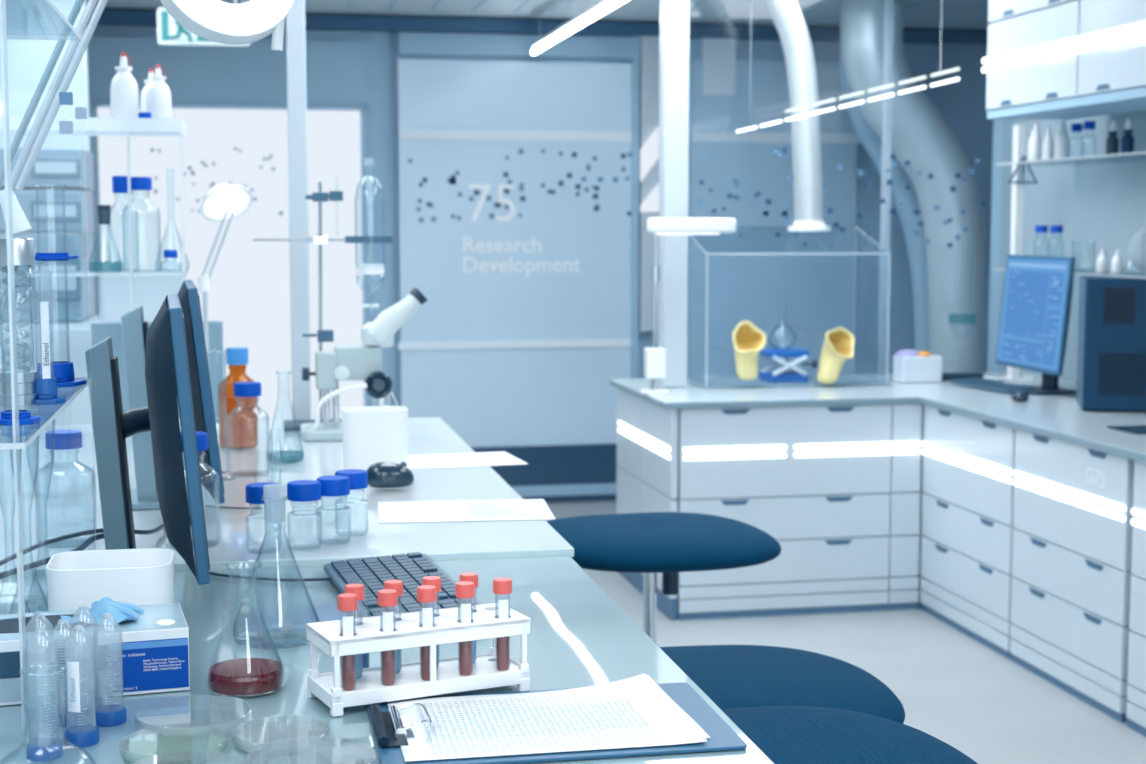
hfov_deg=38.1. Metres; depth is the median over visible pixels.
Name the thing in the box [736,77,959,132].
lamp
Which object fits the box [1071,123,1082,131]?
bottle
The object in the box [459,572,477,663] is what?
test tube
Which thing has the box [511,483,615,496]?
trim
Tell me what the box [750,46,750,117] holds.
lamp
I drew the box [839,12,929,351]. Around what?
ventilation duct
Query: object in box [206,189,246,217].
diffuser
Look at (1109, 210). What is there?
wall
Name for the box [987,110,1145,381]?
wall
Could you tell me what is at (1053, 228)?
bottle
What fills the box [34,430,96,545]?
bottle
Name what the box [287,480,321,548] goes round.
bottle
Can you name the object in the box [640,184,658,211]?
window
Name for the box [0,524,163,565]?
cable
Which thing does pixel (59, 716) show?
tube
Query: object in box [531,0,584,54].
ceiling lamp
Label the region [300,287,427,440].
microscope
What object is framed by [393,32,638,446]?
door
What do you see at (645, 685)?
paper sheet
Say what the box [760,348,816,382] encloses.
jack
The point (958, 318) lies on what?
apparatus
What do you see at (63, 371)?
cylinder
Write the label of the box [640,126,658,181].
window
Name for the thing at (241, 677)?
flask
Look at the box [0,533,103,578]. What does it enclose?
cable
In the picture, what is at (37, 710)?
tube
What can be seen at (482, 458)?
paper sheet
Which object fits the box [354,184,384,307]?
column
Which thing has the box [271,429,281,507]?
tube
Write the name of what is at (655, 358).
lamp
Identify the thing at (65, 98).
shelf
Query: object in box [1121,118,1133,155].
dropper bottle
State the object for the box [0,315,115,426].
cupboard
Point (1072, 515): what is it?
drawer unit
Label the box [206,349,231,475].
cylinder
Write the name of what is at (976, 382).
keyboard
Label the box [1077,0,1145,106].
upper cabinet
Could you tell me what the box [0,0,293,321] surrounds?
lamp
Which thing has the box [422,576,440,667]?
test tube
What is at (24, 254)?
column
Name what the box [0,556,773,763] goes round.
desk
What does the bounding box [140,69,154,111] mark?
bottle
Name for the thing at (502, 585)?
test tube
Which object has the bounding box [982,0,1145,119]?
upper cabinet
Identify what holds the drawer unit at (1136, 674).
on the floor
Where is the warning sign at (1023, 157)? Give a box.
[1008,155,1037,183]
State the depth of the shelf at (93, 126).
3.78 m
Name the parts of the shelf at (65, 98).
shelf, shelf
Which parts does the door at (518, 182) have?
push rail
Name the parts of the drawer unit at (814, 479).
panel, panel, drawer, drawer, drawer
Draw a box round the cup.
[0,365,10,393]
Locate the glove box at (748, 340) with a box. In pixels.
[687,227,889,388]
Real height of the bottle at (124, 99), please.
0.155 m
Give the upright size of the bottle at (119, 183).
0.224 m
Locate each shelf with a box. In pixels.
[0,0,95,731]
[0,112,188,309]
[993,268,1145,278]
[996,151,1145,165]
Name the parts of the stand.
cross arm, rod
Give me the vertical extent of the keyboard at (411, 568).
0.026 m
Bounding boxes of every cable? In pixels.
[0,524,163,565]
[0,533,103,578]
[195,567,330,581]
[206,505,261,508]
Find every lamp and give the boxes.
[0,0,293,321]
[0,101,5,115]
[180,184,252,434]
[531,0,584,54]
[583,0,627,23]
[640,218,735,394]
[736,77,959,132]
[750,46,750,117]
[785,42,959,112]
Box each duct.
[764,0,830,231]
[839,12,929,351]
[841,0,988,372]
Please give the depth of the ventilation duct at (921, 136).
7.77 m
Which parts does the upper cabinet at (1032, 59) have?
door, door, rail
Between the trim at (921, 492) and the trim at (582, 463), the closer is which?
the trim at (921, 492)
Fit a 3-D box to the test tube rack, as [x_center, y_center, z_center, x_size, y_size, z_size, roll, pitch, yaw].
[-0.168,0.300,1.809,0.228,0.081,0.087,-3,6,-26]
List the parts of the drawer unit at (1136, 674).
panel, drawer, panel, drawer, drawer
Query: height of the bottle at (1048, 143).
0.138 m
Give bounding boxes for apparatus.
[949,232,976,371]
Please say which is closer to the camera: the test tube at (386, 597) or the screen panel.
the test tube at (386, 597)
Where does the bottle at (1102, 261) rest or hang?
on the wall shelf at (1002, 269)
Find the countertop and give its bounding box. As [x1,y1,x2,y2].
[609,371,1145,462]
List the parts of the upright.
foot plate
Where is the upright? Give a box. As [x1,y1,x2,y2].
[1004,125,1025,379]
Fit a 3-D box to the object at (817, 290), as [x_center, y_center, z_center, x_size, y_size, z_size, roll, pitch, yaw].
[1.079,-0.708,8.724,0.960,2.165,0.046,-1,6,-11]
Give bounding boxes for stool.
[546,512,780,643]
[660,645,904,723]
[721,706,977,763]
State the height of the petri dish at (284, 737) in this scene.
0.013 m
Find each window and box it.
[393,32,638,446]
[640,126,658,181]
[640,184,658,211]
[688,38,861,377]
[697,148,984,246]
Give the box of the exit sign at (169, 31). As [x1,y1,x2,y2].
[157,0,249,46]
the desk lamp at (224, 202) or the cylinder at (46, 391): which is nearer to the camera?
the cylinder at (46, 391)
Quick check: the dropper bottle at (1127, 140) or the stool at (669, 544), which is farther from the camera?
the dropper bottle at (1127, 140)
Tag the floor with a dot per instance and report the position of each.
(951, 687)
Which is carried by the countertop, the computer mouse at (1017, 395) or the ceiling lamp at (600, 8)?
the computer mouse at (1017, 395)
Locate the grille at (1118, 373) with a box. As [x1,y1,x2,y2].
[1098,353,1145,394]
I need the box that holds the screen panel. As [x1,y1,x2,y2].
[91,321,223,422]
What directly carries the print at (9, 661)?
on the carton
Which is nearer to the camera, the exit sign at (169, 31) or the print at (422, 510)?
the print at (422, 510)
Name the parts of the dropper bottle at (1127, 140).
bulb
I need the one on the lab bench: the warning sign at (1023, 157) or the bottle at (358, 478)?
the bottle at (358, 478)
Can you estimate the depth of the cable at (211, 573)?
2.38 m
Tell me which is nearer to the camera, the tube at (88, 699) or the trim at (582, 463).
the tube at (88, 699)
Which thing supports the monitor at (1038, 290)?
on the countertop
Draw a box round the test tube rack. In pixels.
[306,603,530,716]
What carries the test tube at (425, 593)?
in the test tube rack
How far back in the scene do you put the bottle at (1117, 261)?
5.96 m
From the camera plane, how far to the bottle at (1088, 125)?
6.07 m
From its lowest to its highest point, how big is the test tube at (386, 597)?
0.120 m
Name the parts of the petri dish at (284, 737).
lid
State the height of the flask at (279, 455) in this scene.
0.192 m
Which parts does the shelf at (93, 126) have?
shelf, shelf, cap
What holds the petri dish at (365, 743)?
on the desk
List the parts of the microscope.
arm knob, arm, focus knob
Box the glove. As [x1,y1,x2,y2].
[60,597,144,624]
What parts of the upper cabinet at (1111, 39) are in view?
rail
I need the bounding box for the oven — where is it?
[1076,276,1145,411]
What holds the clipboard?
on the desk
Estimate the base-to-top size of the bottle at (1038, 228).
0.169 m
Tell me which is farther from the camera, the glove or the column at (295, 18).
the column at (295, 18)
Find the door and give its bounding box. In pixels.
[97,103,368,422]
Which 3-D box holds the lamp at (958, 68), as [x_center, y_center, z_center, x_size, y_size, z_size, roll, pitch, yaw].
[1.082,-1.113,6.098,0.012,0.184,1.028,-3,6,-27]
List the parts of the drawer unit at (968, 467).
panel, panel, drawer, drawer, drawer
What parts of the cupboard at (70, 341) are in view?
door, door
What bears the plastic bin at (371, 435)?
on the lab bench
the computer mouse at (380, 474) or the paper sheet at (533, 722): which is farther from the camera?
the computer mouse at (380, 474)
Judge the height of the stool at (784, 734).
0.872 m
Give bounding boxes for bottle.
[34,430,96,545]
[110,52,138,117]
[112,176,139,269]
[131,177,157,270]
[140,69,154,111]
[146,64,171,117]
[163,431,219,546]
[164,250,181,264]
[218,347,257,448]
[227,382,269,474]
[245,482,281,551]
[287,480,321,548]
[316,475,349,542]
[335,469,368,534]
[1028,122,1042,162]
[1035,225,1047,232]
[1042,126,1053,161]
[1050,225,1063,253]
[1055,119,1069,160]
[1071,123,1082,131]
[1081,121,1095,141]
[1096,249,1107,271]
[1106,120,1118,156]
[1111,249,1122,272]
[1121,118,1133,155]
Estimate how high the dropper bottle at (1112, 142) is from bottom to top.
0.130 m
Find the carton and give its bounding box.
[0,603,189,705]
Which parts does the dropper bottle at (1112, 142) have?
bulb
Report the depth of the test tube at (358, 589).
1.79 m
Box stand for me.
[253,182,392,430]
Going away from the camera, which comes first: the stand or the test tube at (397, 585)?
the test tube at (397, 585)
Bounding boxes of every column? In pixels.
[0,238,36,405]
[286,0,310,419]
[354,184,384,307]
[658,0,689,387]
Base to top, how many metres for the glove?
0.024 m
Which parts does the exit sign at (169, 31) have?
green panel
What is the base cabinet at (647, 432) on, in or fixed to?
on the floor
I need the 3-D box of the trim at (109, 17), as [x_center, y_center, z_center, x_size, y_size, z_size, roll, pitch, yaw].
[-0.373,-1.778,8.307,5.320,0.066,0.100,-1,6,-11]
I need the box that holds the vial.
[362,583,368,667]
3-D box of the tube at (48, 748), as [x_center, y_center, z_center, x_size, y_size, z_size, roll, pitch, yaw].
[-0.509,0.298,1.593,0.033,0.125,0.033,-2,6,-18]
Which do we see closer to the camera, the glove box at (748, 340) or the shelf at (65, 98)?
the shelf at (65, 98)
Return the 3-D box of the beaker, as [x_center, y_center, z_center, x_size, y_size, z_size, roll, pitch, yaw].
[1.910,-0.471,6.211,0.090,0.110,0.090,-1,6,-11]
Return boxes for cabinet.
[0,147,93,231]
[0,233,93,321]
[616,388,677,620]
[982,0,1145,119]
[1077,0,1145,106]
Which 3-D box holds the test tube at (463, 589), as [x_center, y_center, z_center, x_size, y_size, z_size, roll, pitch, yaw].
[-0.117,0.278,1.808,0.021,0.120,0.021,-5,7,-43]
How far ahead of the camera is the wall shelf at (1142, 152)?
6.25 m
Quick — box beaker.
[1087,250,1090,261]
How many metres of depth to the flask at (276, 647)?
2.01 m
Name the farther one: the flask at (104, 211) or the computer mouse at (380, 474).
the flask at (104, 211)
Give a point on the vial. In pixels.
(365, 657)
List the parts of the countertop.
power strip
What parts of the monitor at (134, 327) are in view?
frame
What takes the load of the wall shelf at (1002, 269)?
attached to the wall at (1049, 202)
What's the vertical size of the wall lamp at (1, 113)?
0.060 m
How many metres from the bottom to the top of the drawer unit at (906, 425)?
0.774 m
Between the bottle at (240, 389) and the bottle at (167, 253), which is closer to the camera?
the bottle at (240, 389)
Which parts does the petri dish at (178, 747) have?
dish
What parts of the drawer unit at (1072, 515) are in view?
panel, panel, drawer, drawer, drawer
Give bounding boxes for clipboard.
[366,682,746,763]
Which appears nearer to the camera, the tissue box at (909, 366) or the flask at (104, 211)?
the flask at (104, 211)
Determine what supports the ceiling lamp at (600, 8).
hanging from the ceiling
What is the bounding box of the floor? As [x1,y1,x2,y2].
[545,501,1145,763]
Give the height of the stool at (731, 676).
0.785 m
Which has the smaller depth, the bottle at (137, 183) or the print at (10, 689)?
the print at (10, 689)
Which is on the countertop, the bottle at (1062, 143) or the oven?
the oven
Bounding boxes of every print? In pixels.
[0,644,110,678]
[0,671,111,702]
[111,638,188,692]
[387,502,537,518]
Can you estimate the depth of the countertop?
6.02 m
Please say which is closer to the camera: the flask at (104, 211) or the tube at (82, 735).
the tube at (82, 735)
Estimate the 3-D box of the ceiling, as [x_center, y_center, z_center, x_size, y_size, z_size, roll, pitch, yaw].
[0.360,-1.363,2.963,6.500,0.104,11.100,-1,6,-11]
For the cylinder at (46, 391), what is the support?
on the shelf at (65, 98)
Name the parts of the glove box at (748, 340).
panel, panel, plate, panel, panel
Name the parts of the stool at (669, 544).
seat, height lever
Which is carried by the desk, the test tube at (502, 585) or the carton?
the carton
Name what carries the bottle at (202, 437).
on the lab bench
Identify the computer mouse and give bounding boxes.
[366,462,413,487]
[1010,390,1028,400]
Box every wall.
[0,0,94,314]
[89,26,992,405]
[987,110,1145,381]
[1068,117,1145,380]
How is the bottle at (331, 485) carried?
on the lab bench
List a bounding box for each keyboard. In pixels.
[324,552,480,617]
[950,377,1035,392]
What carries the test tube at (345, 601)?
in the test tube rack
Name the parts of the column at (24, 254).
lid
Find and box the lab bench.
[0,417,573,577]
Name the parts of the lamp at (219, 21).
handle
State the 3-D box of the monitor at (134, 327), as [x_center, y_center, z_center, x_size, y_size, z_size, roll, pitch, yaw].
[-0.732,0.024,2.944,0.202,0.396,0.440,-1,6,-14]
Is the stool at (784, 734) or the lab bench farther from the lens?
the lab bench
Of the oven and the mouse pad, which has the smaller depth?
the mouse pad
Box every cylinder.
[0,342,39,425]
[31,273,64,404]
[35,196,85,387]
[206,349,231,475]
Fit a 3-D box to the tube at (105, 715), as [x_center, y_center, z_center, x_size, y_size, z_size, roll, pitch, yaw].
[-0.477,0.293,1.704,0.033,0.113,0.033,0,5,-3]
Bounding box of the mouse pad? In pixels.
[1107,425,1145,434]
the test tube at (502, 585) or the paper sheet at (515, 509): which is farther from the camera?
the paper sheet at (515, 509)
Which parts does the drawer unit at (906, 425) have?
panel, panel, drawer, drawer, drawer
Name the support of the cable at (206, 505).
on the lab bench
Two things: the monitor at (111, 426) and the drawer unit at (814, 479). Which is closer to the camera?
the monitor at (111, 426)
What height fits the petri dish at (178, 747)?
0.013 m
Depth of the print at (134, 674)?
1.81 m
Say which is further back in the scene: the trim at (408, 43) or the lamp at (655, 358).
the trim at (408, 43)
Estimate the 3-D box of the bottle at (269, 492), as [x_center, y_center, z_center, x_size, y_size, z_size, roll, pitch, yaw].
[-0.475,0.209,2.549,0.054,0.103,0.054,-1,6,-11]
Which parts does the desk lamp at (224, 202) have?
arm, arm, lamp shade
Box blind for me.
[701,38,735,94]
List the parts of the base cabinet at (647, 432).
panel, panel, panel, panel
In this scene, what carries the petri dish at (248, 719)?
on the desk
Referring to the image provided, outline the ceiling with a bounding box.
[86,0,991,30]
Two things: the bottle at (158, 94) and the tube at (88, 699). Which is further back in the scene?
the bottle at (158, 94)
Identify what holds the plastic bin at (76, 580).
on the desk
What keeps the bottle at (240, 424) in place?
on the lab bench
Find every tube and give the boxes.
[26,619,56,721]
[26,634,62,761]
[48,627,82,727]
[64,627,98,747]
[69,609,101,714]
[93,615,126,726]
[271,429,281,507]
[337,593,356,690]
[345,584,363,678]
[378,589,396,685]
[384,580,402,673]
[417,585,436,680]
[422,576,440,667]
[455,581,474,675]
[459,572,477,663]
[493,577,511,670]
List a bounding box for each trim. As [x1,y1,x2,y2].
[87,9,987,44]
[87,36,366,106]
[397,32,639,58]
[471,444,618,502]
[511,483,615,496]
[638,36,659,330]
[878,0,893,373]
[917,404,924,572]
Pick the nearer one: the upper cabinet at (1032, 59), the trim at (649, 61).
the upper cabinet at (1032, 59)
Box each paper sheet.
[378,499,554,522]
[387,673,706,761]
[407,452,527,468]
[425,674,710,745]
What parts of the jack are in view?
scissor arm, scissor arm, plate, scissor arm, scissor arm, screw knob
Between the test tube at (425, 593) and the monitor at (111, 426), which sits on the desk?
the monitor at (111, 426)
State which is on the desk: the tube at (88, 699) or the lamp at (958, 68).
the tube at (88, 699)
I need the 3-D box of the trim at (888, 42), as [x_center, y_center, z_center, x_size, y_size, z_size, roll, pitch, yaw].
[1.398,-0.501,7.448,0.038,2.456,0.031,-1,6,-11]
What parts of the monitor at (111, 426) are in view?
tilt arm, frame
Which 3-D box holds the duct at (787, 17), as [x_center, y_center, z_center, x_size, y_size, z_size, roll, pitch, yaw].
[0.858,-1.138,6.574,0.345,1.079,0.170,-1,6,-11]
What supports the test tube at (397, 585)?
in the test tube rack
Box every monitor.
[85,294,209,584]
[121,279,224,509]
[996,255,1076,394]
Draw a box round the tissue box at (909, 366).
[893,349,941,382]
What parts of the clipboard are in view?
clip plate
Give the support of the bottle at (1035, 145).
on the wall shelf at (1142, 152)
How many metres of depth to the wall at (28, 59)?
6.55 m
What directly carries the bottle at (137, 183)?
on the shelf at (93, 126)
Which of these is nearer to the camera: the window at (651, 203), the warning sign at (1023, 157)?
the warning sign at (1023, 157)
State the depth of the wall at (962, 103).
8.70 m
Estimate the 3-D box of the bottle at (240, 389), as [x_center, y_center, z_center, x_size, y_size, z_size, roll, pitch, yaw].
[-0.651,0.094,3.329,0.084,0.185,0.084,-1,6,-11]
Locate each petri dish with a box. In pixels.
[120,728,227,763]
[135,704,252,732]
[231,719,330,753]
[244,743,376,763]
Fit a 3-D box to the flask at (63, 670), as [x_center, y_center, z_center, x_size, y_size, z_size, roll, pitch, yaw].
[-0.450,0.309,1.414,0.090,0.136,0.090,0,5,1]
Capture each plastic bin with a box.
[46,548,173,611]
[341,406,407,469]
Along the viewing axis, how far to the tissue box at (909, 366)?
6.66 m
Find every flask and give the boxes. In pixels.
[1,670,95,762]
[89,205,121,271]
[206,565,285,696]
[232,497,319,648]
[266,386,302,461]
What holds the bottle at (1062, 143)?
on the wall shelf at (1142, 152)
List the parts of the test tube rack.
leg, leg, plate, plate, post, leg, leg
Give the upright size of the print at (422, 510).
0.001 m
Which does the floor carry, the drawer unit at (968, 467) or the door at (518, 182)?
the drawer unit at (968, 467)
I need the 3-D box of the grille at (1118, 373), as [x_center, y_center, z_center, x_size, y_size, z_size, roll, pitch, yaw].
[1.846,-0.026,5.582,0.150,0.139,0.003,1,6,13]
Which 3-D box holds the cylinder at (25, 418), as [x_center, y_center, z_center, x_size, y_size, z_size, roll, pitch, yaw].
[-0.591,0.001,1.756,0.050,0.085,0.044,-3,6,-28]
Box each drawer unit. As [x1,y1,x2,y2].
[676,404,891,619]
[887,404,921,609]
[920,405,1015,658]
[1010,429,1133,722]
[1126,460,1145,736]
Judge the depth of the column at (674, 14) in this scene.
6.37 m

